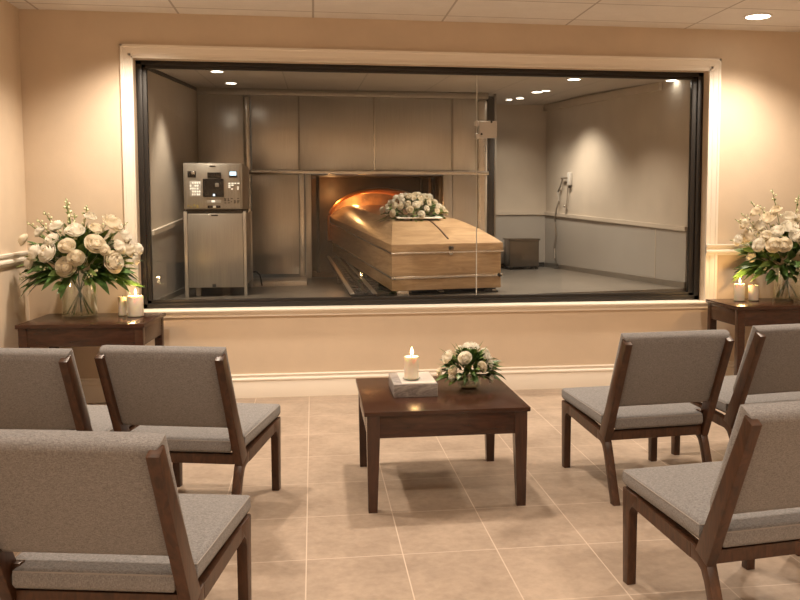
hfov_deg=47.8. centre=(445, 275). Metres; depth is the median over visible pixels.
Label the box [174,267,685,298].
floor
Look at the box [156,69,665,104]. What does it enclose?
ceiling
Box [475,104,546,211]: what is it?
wall
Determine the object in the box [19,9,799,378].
wall
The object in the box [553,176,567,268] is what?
hose
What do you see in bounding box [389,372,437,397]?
marble block
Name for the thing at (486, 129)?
window
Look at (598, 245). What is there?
wainscot
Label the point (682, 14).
ceiling
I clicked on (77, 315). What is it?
glass vase
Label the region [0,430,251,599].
chair
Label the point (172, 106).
wall
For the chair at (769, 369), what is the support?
on the floor at (448, 524)
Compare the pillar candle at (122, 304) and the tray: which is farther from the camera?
the tray
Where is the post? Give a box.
[486,94,495,237]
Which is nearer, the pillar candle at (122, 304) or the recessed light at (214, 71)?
the pillar candle at (122, 304)
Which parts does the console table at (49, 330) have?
leg, leg, leg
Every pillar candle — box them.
[118,295,126,315]
[127,288,143,316]
[404,347,418,379]
[734,279,744,300]
[748,285,758,300]
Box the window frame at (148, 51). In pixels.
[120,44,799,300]
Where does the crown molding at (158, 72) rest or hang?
attached to the wall at (172, 106)
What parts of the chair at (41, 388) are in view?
backrest, seat, post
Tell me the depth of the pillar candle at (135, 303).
5.64 m
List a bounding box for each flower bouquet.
[17,198,143,314]
[730,190,799,297]
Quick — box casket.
[330,205,502,295]
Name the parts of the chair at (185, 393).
post, backrest, leg, rail, seat, post, leg, rail, leg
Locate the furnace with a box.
[197,88,488,286]
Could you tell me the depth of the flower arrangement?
4.21 m
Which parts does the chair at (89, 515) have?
post, backrest, rail, seat, post, leg, rail, leg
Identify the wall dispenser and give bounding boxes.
[567,172,571,187]
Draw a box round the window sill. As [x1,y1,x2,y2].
[127,300,707,317]
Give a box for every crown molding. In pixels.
[147,69,196,90]
[544,82,661,110]
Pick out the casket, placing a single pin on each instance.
(404, 256)
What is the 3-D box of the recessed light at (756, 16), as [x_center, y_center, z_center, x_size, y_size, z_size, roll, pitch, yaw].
[2.067,-1.718,5.965,0.184,0.008,0.184,-1,4,-8]
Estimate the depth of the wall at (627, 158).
7.58 m
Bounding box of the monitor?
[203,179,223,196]
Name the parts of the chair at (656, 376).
leg, rail, leg, post, seat, leg, rail, backrest, leg, post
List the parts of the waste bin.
lid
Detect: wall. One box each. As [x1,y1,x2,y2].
[0,0,30,347]
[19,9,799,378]
[147,70,198,229]
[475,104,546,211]
[546,80,690,278]
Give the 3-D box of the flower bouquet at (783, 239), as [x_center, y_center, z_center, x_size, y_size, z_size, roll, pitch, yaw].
[2.405,-0.228,6.325,0.809,0.766,0.507,-1,4,-8]
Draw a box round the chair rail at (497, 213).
[496,212,543,214]
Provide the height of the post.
1.660 m
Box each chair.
[0,348,138,431]
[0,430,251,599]
[94,345,280,494]
[562,329,733,505]
[622,401,799,599]
[671,323,799,454]
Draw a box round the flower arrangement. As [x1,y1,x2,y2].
[435,340,505,385]
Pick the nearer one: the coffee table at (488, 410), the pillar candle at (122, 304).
the coffee table at (488, 410)
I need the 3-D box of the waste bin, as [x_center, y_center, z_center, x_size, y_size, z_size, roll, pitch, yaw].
[0.754,-0.224,8.986,0.316,0.305,0.280,-1,4,-8]
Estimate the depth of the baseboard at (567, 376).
6.22 m
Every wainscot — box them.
[152,223,184,299]
[496,215,544,262]
[545,215,686,286]
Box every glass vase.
[60,280,98,318]
[772,268,799,300]
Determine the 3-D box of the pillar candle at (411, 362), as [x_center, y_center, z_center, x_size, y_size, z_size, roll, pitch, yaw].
[-0.159,0.400,4.158,0.067,0.150,0.067,-1,4,-8]
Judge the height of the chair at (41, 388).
0.761 m
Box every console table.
[15,312,165,347]
[706,298,799,374]
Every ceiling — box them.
[6,0,799,31]
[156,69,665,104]
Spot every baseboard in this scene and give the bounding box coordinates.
[80,361,733,402]
[156,287,193,299]
[501,262,543,267]
[544,262,685,287]
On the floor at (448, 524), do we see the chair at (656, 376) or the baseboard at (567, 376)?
the chair at (656, 376)
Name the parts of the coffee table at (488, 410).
leg, leg, leg, leg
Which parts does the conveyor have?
guide rail, guide rail, guide rail, guide rail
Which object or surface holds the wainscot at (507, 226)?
attached to the wall at (521, 129)
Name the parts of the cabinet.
leg, button plate, plate, door, gap rail, leg, leg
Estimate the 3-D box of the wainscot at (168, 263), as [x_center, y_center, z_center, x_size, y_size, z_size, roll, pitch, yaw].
[-2.076,-0.159,7.001,0.008,0.612,1.743,0,4,-5]
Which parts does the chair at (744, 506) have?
leg, rail, leg, seat, post, leg, backrest, rail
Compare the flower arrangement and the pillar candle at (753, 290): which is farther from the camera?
the pillar candle at (753, 290)
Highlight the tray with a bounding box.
[394,215,442,218]
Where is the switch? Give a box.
[187,171,195,176]
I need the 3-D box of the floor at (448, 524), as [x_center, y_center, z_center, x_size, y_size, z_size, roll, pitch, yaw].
[0.747,1.178,2.271,5.990,0.100,8.300,-1,4,-8]
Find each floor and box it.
[13,388,799,599]
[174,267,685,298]
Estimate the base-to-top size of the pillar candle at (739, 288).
0.162 m
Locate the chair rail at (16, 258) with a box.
[0,250,28,267]
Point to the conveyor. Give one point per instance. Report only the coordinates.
(356, 283)
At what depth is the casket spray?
7.14 m
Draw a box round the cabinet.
[183,163,252,297]
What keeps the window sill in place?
attached to the wall at (70, 59)
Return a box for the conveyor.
[327,256,497,296]
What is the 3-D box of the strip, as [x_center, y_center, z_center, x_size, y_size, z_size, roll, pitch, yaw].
[1.656,-0.157,7.116,0.011,0.436,0.008,-1,5,-17]
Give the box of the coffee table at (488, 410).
[356,375,530,512]
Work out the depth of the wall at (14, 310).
5.56 m
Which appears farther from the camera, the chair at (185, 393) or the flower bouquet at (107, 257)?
the flower bouquet at (107, 257)
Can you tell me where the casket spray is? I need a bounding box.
[376,192,447,222]
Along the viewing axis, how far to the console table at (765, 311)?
6.04 m
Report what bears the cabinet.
on the floor at (519, 280)
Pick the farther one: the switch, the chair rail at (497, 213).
the chair rail at (497, 213)
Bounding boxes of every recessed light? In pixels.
[210,70,223,72]
[566,78,581,80]
[743,13,772,19]
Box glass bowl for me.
[456,377,481,389]
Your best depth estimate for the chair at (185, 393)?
3.54 m
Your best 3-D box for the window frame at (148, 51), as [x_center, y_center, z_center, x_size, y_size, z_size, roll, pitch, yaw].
[0.449,-0.660,6.272,5.172,1.748,0.040,-1,4,-8]
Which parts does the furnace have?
panel, panel, panel, panel, cornice, panel, panel, panel, corner post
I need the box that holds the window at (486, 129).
[135,60,703,308]
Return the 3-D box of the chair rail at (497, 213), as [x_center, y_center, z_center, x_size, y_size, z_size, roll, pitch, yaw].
[0.659,-0.637,9.152,0.780,0.032,0.022,-1,4,-8]
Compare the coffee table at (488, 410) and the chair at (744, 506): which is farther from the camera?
the coffee table at (488, 410)
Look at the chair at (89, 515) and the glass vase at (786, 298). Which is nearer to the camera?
the chair at (89, 515)
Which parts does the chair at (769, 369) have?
leg, rail, leg, post, seat, backrest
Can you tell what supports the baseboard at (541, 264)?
attached to the wall at (521, 129)
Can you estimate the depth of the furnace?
7.98 m
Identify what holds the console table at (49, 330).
on the floor at (448, 524)
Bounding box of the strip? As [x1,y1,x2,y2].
[654,228,655,277]
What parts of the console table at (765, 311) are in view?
leg, leg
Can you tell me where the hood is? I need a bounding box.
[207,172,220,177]
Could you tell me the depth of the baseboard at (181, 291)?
6.79 m
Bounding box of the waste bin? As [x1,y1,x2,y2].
[503,238,539,269]
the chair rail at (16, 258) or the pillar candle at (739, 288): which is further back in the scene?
the pillar candle at (739, 288)
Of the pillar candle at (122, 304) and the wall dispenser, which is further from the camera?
the wall dispenser
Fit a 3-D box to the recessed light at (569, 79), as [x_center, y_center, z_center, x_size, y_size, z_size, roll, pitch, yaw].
[0.957,-1.469,6.729,0.113,0.008,0.113,-1,4,-8]
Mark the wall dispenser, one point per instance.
(569, 174)
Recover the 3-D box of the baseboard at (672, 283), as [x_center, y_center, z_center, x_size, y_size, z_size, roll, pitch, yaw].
[1.396,-0.025,7.980,0.020,0.053,2.668,-1,5,-17]
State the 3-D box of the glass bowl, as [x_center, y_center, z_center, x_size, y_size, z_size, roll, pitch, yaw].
[0.109,0.500,4.267,0.120,0.068,0.120,-1,4,-8]
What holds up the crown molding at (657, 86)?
attached to the wall at (627, 158)
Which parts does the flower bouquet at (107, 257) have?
stem, stem, stem, stem, stem, stem, stem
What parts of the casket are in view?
lid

